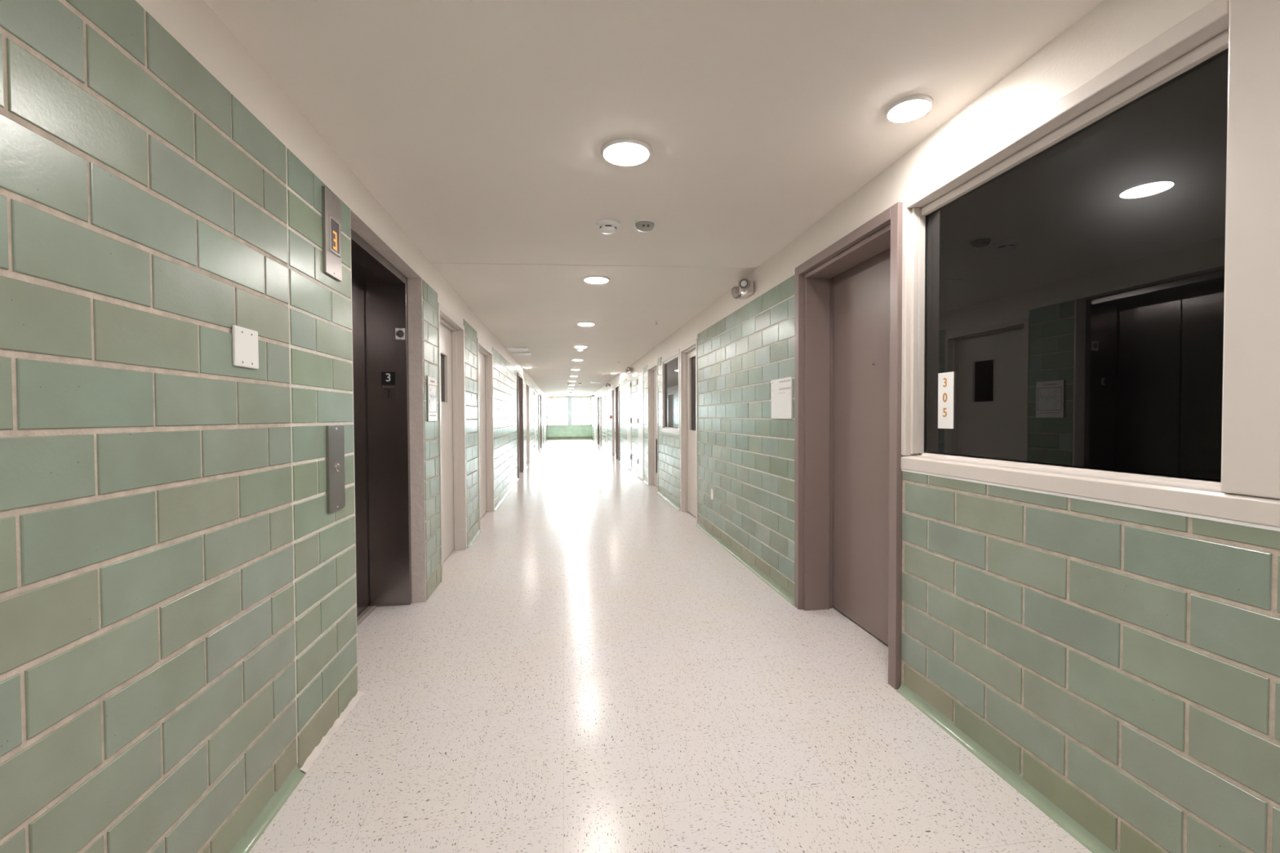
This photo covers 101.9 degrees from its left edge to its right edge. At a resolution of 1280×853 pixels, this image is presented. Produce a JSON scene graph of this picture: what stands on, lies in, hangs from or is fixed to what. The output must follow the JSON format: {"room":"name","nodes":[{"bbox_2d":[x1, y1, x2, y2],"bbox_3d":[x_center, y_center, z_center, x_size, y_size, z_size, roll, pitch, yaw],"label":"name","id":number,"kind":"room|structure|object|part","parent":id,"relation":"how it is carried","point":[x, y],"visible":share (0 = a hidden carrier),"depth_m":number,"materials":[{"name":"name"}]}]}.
{"room":"hospital corridor","nodes":[
{"label":"hospital corridor","id":0,"kind":"room"},
{"bbox_2d":[0,0,546,852],"bbox_3d":[-2.941,-0.199,12.151,0.462,2.470,32.900,0,1,-8],"label":"wall","id":1,"kind":"structure","parent":0,"point":[178,610],"depth_m":1.23,"materials":[{"name":"tile"}]},
{"bbox_2d":[231,324,258,368],"bbox_3d":[-1.157,-0.231,1.525,0.009,0.115,0.116,0,1,-8],"label":"blank wall plate","id":2,"kind":"object","parent":1,"relation":"attached to","point":[245,340],"visible":1,"depth_m":1.51,"materials":[{"name":"white plastic"}]},
{"bbox_2d":[321,186,342,281],"bbox_3d":[-1.240,-0.772,2.097,0.018,0.334,0.145,0,1,-8],"label":"indicator","id":3,"kind":"object","parent":1,"relation":"attached to","point":[331,211],"visible":1,"depth_m":2.08,"materials":[{"name":"silver metal"}]},
{"bbox_2d":[299,690,364,772],"bbox_3d":[-1.216,1.199,2.077,0.029,0.016,0.526,0,1,-8],"label":"trim","id":4,"kind":"structure","parent":1,"relation":"attached to","point":[317,749],"depth_m":2.04,"materials":[{"name":"paint"}]},
{"bbox_2d":[325,425,345,513],"bbox_3d":[-1.234,0.168,2.117,0.022,0.346,0.147,0,1,-8],"label":"panel","id":5,"kind":"object","parent":1,"relation":"attached to","point":[335,434],"visible":1,"depth_m":2.10,"materials":[{"name":"silver metal"}]},
{"bbox_2d":[351,228,412,626],"bbox_3d":[-1.605,0.112,2.866,0.313,2.165,1.158,0,1,-8],"label":"elevator door","id":6,"kind":"structure","parent":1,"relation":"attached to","point":[380,294],"depth_m":3.39,"materials":[{"name":"black metal"}]},
{"bbox_3d":[-1.764,0.115,3.182,0.030,2.123,0.460,0,1,-8],"label":"door panel","id":7,"kind":"part","parent":6,"relation":"part of","materials":[{"name":"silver metal"}]},
{"bbox_3d":[-1.688,1.191,2.874,0.075,0.005,1.070,0,1,-8],"label":"door sill","id":8,"kind":"part","parent":6,"relation":"part of","materials":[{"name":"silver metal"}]},
{"bbox_2d":[381,371,395,385],"bbox_3d":[-1.643,-0.314,3.391,0.086,0.086,0.004,0,1,-8],"label":"number sign","id":9,"kind":"object","parent":6,"relation":"attached to","point":[388,378],"visible":1,"depth_m":3.39,"materials":[{"name":"black plastic"}]},
{"bbox_2d":[381,385,396,400],"bbox_3d":[-1.640,-0.218,3.394,0.094,0.099,0.003,0,1,-8],"label":"number sign","id":10,"kind":"object","parent":6,"relation":"attached to","point":[388,393],"visible":1,"depth_m":3.39,"materials":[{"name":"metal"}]},
{"bbox_2d":[395,328,404,339],"bbox_3d":[-1.568,-0.606,3.393,0.060,0.074,0.011,0,1,-8],"label":"switch","id":11,"kind":"object","parent":6,"relation":"attached to","point":[399,332],"visible":1,"depth_m":3.39,"materials":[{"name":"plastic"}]},
{"bbox_2d":[350,209,426,690],"bbox_3d":[-1.569,0.109,2.872,0.416,2.169,1.199,0,1,-8],"label":"trim","id":12,"kind":"structure","parent":1,"relation":"attached to","point":[357,225],"depth_m":3.46,"materials":[{"name":"paint"}]},
{"bbox_2d":[229,440,546,852],"bbox_3d":[-2.710,0.992,12.203,0.056,0.042,32.890,0,1,-8],"label":"baseboard","id":13,"kind":"structure","parent":1,"relation":"attached to","point":[249,838],"depth_m":1.64,"materials":[{"name":"tile"}]},
{"bbox_2d":[426,375,437,422],"bbox_3d":[-1.471,-0.193,3.677,0.007,0.316,0.263,0,1,-8],"label":"evacuation plan","id":14,"kind":"object","parent":1,"relation":"attached to","point":[432,406],"visible":1,"depth_m":3.66,"materials":[{"name":"grey paper"}]},
{"bbox_2d":[437,302,466,582],"bbox_3d":[-1.649,0.114,4.389,0.156,2.100,1.017,0,1,-8],"label":"door","id":15,"kind":"structure","parent":1,"relation":"in","point":[451,366],"depth_m":4.77,"materials":[{"name":"beige paint"}]},
{"bbox_3d":[-1.717,-0.417,4.477,0.006,0.412,0.262,0,1,-8],"label":"vision pane","id":16,"kind":"part","parent":15,"relation":"part of","materials":[{"name":"clear glass"}]},
{"bbox_3d":[-1.708,-0.418,4.478,0.034,0.440,0.290,0,1,-8],"label":"vision frame","id":17,"kind":"part","parent":15,"relation":"part of","materials":[{"name":"beige paint"}]},
{"bbox_2d":[476,337,494,529],"bbox_3d":[-1.910,0.079,6.233,0.141,2.100,1.199,0,1,-8],"label":"door","id":18,"kind":"structure","parent":1,"relation":"in","point":[485,355],"depth_m":6.72,"materials":[{"name":"beige paint"}]},
{"bbox_2d":[516,372,524,478],"bbox_3d":[-2.668,-0.028,11.012,0.292,2.130,1.240,0,1,-8],"label":"door","id":19,"kind":"structure","parent":1,"relation":"in","point":[520,379],"depth_m":11.58,"materials":[{"name":"grey paint"}]},
{"bbox_2d":[525,382,529,466],"bbox_3d":[-3.014,-0.057,13.331,0.276,2.100,1.150,0,1,-8],"label":"door","id":20,"kind":"structure","parent":1,"relation":"in","point":[527,406],"depth_m":13.87,"materials":[{"name":"beige paint"}]},
{"bbox_2d":[533,389,536,455],"bbox_3d":[-3.405,-0.120,16.598,0.145,2.100,1.070,0,1,-8],"label":"door","id":21,"kind":"structure","parent":1,"relation":"in","point":[535,411],"depth_m":16.51,"materials":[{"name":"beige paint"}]},
{"bbox_2d":[537,393,539,449],"bbox_3d":[-3.832,-0.165,18.936,0.276,2.100,1.080,0,1,-8],"label":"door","id":22,"kind":"structure","parent":1,"relation":"in","point":[538,393],"depth_m":19.44,"materials":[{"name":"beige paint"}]},
{"bbox_2d":[539,393,542,448],"bbox_3d":[-4.062,-0.211,20.569,0.292,2.130,0.980,0,1,-8],"label":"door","id":23,"kind":"structure","parent":1,"relation":"in","point":[540,409],"depth_m":21.02,"materials":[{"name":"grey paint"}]},
{"bbox_2d":[542,397,543,444],"bbox_3d":[-4.444,-0.245,23.135,0.276,2.100,0.970,0,1,-8],"label":"door","id":24,"kind":"structure","parent":1,"relation":"in","point":[543,397],"depth_m":23.59,"materials":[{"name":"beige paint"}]},
{"bbox_2d":[546,400,546,439],"bbox_3d":[-5.050,-0.346,27.634,0.176,2.130,0.950,0,1,-8],"label":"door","id":25,"kind":"structure","parent":1,"relation":"in","point":[546,400],"depth_m":28.06,"materials":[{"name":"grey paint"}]},
{"bbox_2d":[546,395,591,439],"bbox_3d":[-3.907,-0.599,28.756,3.345,2.620,0.251,0,1,-8],"label":"wall","id":26,"kind":"structure","parent":0,"point":[560,432],"depth_m":28.65,"materials":[{"name":"paint"}]},
{"bbox_2d":[546,396,591,426],"bbox_3d":[-3.903,-0.840,28.712,2.425,1.577,0.230,0,1,-8],"label":"window","id":27,"kind":"structure","parent":26,"relation":"in","point":[569,398],"depth_m":28.61,"materials":[{"name":"beige paint"}]},
{"bbox_2d":[204,0,1104,396],"bbox_3d":[-1.535,-1.473,12.433,3.345,0.283,33.100,0,1,-8],"label":"ceiling","id":28,"kind":"structure","parent":0,"point":[481,128],"depth_m":1.96,"materials":[{"name":"paint"}]},
{"bbox_2d":[506,346,528,351],"bbox_3d":[-1.981,-1.258,8.400,0.320,0.025,0.340,0,1,-8],"label":"access panel","id":29,"kind":"object","parent":28,"relation":"attached to","point":[510,348],"visible":1,"depth_m":8.33,"materials":[{"name":"white metal"}]},
{"bbox_2d":[511,352,531,355],"bbox_3d":[-2.079,-1.271,9.103,0.320,0.025,0.340,0,1,-8],"label":"access panel","id":30,"kind":"object","parent":28,"relation":"attached to","point":[513,353],"visible":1,"depth_m":9.01,"materials":[{"name":"white metal"}]},
{"bbox_2d":[575,347,584,351],"bbox_3d":[-0.988,-1.268,8.585,0.152,0.053,0.152,0,1,-8],"label":"smoke detector","id":31,"kind":"object","parent":28,"relation":"attached to","point":[580,349],"visible":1,"depth_m":8.54,"materials":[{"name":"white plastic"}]},
{"bbox_2d":[573,345,587,347],"bbox_3d":[-0.953,-1.279,8.347,0.216,0.021,0.216,0,1,-8],"label":"recessed light","id":32,"kind":"object","parent":28,"relation":"in","point":[576,346],"visible":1,"depth_m":8.28,"materials":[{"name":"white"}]},
{"bbox_2d":[577,321,595,325],"bbox_3d":[-0.654,-1.240,6.299,0.216,0.021,0.216,0,1,-8],"label":"recessed light","id":33,"kind":"object","parent":28,"relation":"in","point":[584,323],"visible":1,"depth_m":6.25,"materials":[{"name":"white plastic"}]},
{"bbox_2d":[577,323,593,325],"bbox_3d":[-0.654,-1.238,6.299,0.189,0.017,0.189,0,1,-8],"label":"diffuser","id":34,"kind":"object","parent":33,"relation":"attached to","point":[580,324],"depth_m":6.26,"materials":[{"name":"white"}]},
{"bbox_2d":[583,275,609,283],"bbox_3d":[-0.357,-1.201,4.261,0.216,0.021,0.216,0,1,-8],"label":"recessed light","id":35,"kind":"object","parent":28,"relation":"in","point":[591,279],"visible":1,"depth_m":4.21,"materials":[{"name":"white plastic"}]},
{"bbox_2d":[585,277,608,283],"bbox_3d":[-0.357,-1.199,4.261,0.189,0.017,0.189,0,1,-8],"label":"diffuser","id":36,"kind":"object","parent":35,"relation":"attached to","point":[591,280],"depth_m":4.23,"materials":[{"name":"white plastic"}]},
{"bbox_2d":[595,218,621,234],"bbox_3d":[-0.188,-1.161,3.043,0.152,0.053,0.152,0,1,-8],"label":"smoke detector","id":37,"kind":"object","parent":28,"relation":"attached to","point":[606,226],"visible":1,"depth_m":3.00,"materials":[{"name":"white plastic"}]},
{"bbox_2d":[600,137,651,165],"bbox_3d":[-0.058,-1.162,2.213,0.216,0.021,0.216,0,1,-8],"label":"recessed light","id":38,"kind":"object","parent":28,"relation":"in","point":[622,151],"visible":1,"depth_m":2.18,"materials":[{"name":"white plastic"}]},
{"bbox_2d":[632,218,657,232],"bbox_3d":[0.028,-1.171,3.044,0.124,0.052,0.124,0,1,-8],"label":"fire alarm strobe","id":39,"kind":"object","parent":28,"relation":"attached to","point":[644,225],"visible":1,"depth_m":3.00,"materials":[{"name":"white plastic"}]},
{"bbox_3d":[0.028,-1.190,3.044,0.124,0.014,0.124,0,1,-8],"label":"plate","id":40,"kind":"part","parent":39,"relation":"part of","materials":[{"name":"white plastic"}]},
{"bbox_2d":[884,94,933,122],"bbox_3d":[1.006,-1.183,1.944,0.160,0.021,0.160,0,1,-8],"label":"recessed light","id":41,"kind":"object","parent":28,"relation":"in","point":[910,108],"visible":1,"depth_m":1.92,"materials":[{"name":"white plastic"}]},
{"bbox_2d":[888,99,930,121],"bbox_3d":[1.006,-1.181,1.944,0.140,0.017,0.140,0,1,-8],"label":"diffuser","id":42,"kind":"object","parent":41,"relation":"attached to","point":[902,110],"depth_m":1.93,"materials":[{"name":"white plastic"}]},
{"bbox_2d":[248,439,1092,852],"bbox_3d":[-1.523,1.053,12.483,3.305,0.100,33.100,0,1,-8],"label":"floor","id":43,"kind":"structure","parent":0,"point":[595,672],"depth_m":2.13,"materials":[{"name":"plastic"}]},
{"bbox_2d":[591,0,1279,852],"bbox_3d":[-0.089,-0.221,12.567,0.462,2.470,32.900,0,1,-8],"label":"wall","id":44,"kind":"structure","parent":0,"point":[1123,662],"depth_m":1.61,"materials":[{"name":"tile"}]},
{"bbox_2d":[593,398,595,441],"bbox_3d":[-2.144,-0.301,25.405,0.145,2.100,1.500,0,1,-8],"label":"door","id":45,"kind":"structure","parent":44,"relation":"in","point":[594,402],"depth_m":25.61,"materials":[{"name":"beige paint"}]},
{"bbox_2d":[597,395,599,444],"bbox_3d":[-1.700,-0.268,22.893,0.292,2.130,1.000,0,1,-8],"label":"door","id":46,"kind":"structure","parent":44,"relation":"in","point":[598,442],"depth_m":23.32,"materials":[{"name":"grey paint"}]},
{"bbox_2d":[600,395,601,445],"bbox_3d":[-1.479,-0.225,21.436,0.276,2.100,0.950,0,1,-8],"label":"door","id":47,"kind":"structure","parent":44,"relation":"in","point":[601,395],"depth_m":21.84,"materials":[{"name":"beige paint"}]},
{"bbox_2d":[604,391,608,451],"bbox_3d":[-1.144,-0.170,18.554,0.145,2.100,0.850,0,1,-8],"label":"door","id":48,"kind":"structure","parent":44,"relation":"in","point":[606,396],"depth_m":18.44,"materials":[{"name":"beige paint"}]},
{"bbox_2d":[611,387,614,455],"bbox_3d":[-0.693,-0.122,16.044,0.276,2.100,0.850,0,1,-8],"label":"door","id":49,"kind":"structure","parent":44,"relation":"in","point":[612,389],"depth_m":16.41,"materials":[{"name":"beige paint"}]},
{"bbox_2d":[615,383,619,461],"bbox_3d":[-0.509,-0.112,14.731,0.292,2.130,0.900,0,1,-8],"label":"door","id":50,"kind":"structure","parent":44,"relation":"in","point":[617,391],"depth_m":15.11,"materials":[{"name":"grey paint"}]},
{"bbox_2d":[625,366,632,373],"bbox_3d":[-0.244,-1.255,11.524,0.130,0.120,0.280,0,1,-8],"label":"emergency light","id":51,"kind":"object","parent":44,"relation":"attached to","point":[629,370],"visible":1,"depth_m":11.44,"materials":[{"name":"beige paint"}]},
{"bbox_2d":[626,378,631,471],"bbox_3d":[-0.205,-0.046,12.118,0.145,2.100,0.800,0,1,-8],"label":"door","id":52,"kind":"structure","parent":44,"relation":"in","point":[628,381],"depth_m":12.07,"materials":[{"name":"beige paint"}]},
{"bbox_2d":[636,371,644,480],"bbox_3d":[0.062,-0.011,10.288,0.145,2.100,0.780,0,1,-8],"label":"door","id":53,"kind":"structure","parent":44,"relation":"in","point":[640,420],"depth_m":10.23,"materials":[{"name":"beige paint"}]},
{"bbox_2d":[647,361,658,492],"bbox_3d":[0.285,0.006,8.891,0.146,2.120,1.010,0,1,-8],"label":"door","id":54,"kind":"structure","parent":44,"relation":"in","point":[652,371],"depth_m":9.32,"materials":[{"name":"beige paint"}]},
{"bbox_2d":[662,348,679,435],"bbox_3d":[0.492,-0.463,7.419,0.134,1.127,1.245,0,1,-8],"label":"window","id":55,"kind":"structure","parent":44,"relation":"in","point":[670,363],"depth_m":7.47,"materials":[{"name":"beige paint"}]},
{"bbox_3d":[0.471,0.055,7.426,0.088,0.074,1.245,0,1,-8],"label":"sill","id":56,"kind":"part","parent":55,"relation":"part of","materials":[{"name":"beige paint"}]},
{"bbox_3d":[0.467,-0.477,7.407,0.006,0.978,1.100,0,1,-8],"label":"pane","id":57,"kind":"part","parent":55,"relation":"part of","materials":[{"name":"clear glass"}]},
{"bbox_2d":[680,338,697,524],"bbox_3d":[0.649,0.054,6.340,0.131,2.120,0.865,0,1,-8],"label":"door","id":58,"kind":"structure","parent":44,"relation":"in","point":[688,353],"depth_m":6.62,"materials":[{"name":"beige paint"}]},
{"bbox_3d":[0.676,-0.403,6.332,0.034,0.935,0.490,0,1,-8],"label":"vision frame","id":59,"kind":"part","parent":58,"relation":"part of","materials":[{"name":"beige paint"}]},
{"bbox_3d":[0.686,-0.403,6.334,0.006,0.907,0.462,0,1,-8],"label":"vision pane","id":60,"kind":"part","parent":58,"relation":"part of","materials":[{"name":"clear glass"}]},
{"bbox_2d":[711,488,713,500],"bbox_3d":[0.739,0.695,5.314,0.009,0.110,0.075,0,1,-8],"label":"blank wall plate","id":61,"kind":"object","parent":44,"relation":"attached to","point":[712,490],"visible":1,"depth_m":5.30,"materials":[{"name":"white plastic"}]},
{"bbox_2d":[731,277,753,298],"bbox_3d":[0.826,-1.114,4.193,0.130,0.120,0.280,0,1,-8],"label":"emergency light","id":62,"kind":"object","parent":44,"relation":"attached to","point":[744,288],"visible":1,"depth_m":4.11,"materials":[{"name":"beige paint"}]},
{"bbox_2d":[771,377,792,418],"bbox_3d":[0.981,-0.194,3.607,0.010,0.278,0.338,0,1,-8],"label":"notice","id":63,"kind":"object","parent":44,"relation":"attached to","point":[781,388],"visible":1,"depth_m":3.58,"materials":[{"name":"white paper"}]},
{"bbox_2d":[591,438,1119,852],"bbox_3d":[-0.307,0.974,12.553,0.056,0.042,32.890,0,1,-8],"label":"baseboard","id":64,"kind":"structure","parent":44,"relation":"attached to","point":[1090,842],"depth_m":1.87,"materials":[{"name":"tile"}]},
{"bbox_2d":[794,201,952,689],"bbox_3d":[1.213,0.086,2.863,0.279,2.190,1.044,0,1,-8],"label":"door","id":65,"kind":"structure","parent":44,"relation":"in","point":[848,480],"depth_m":3.07,"materials":[{"name":"grey paint"}]},
{"bbox_2d":[900,0,1279,531],"bbox_3d":[1.324,-0.393,1.711,0.134,1.207,1.249,0,1,-8],"label":"window","id":66,"kind":"structure","parent":44,"relation":"in","point":[1097,282],"depth_m":1.46,"materials":[{"name":"beige paint"}]},
{"bbox_2d":[937,371,954,428],"bbox_3d":[1.274,-0.108,2.163,0.004,0.233,0.087,0,1,-8],"label":"number sign","id":67,"kind":"object","parent":66,"relation":"attached to","point":[945,380],"visible":1,"depth_m":2.16,"materials":[{"name":"white plastic"}]},
{"bbox_3d":[1.337,-0.409,1.744,0.006,1.058,1.093,0,1,-8],"label":"pane","id":68,"kind":"part","parent":66,"relation":"part of","materials":[{"name":"clear glass"}]},
{"bbox_3d":[1.325,0.164,1.722,0.132,0.074,1.249,0,1,-8],"label":"sill","id":69,"kind":"part","parent":66,"relation":"part of","materials":[{"name":"beige paint"}]},
{"bbox_2d":[993,457,1221,480],"bbox_3d":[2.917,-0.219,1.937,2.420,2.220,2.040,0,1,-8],"label":"window sill","id":70,"kind":"structure","parent":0,"point":[993,458],"depth_m":2.92,"materials":[{"name":"grey"}]}
]}

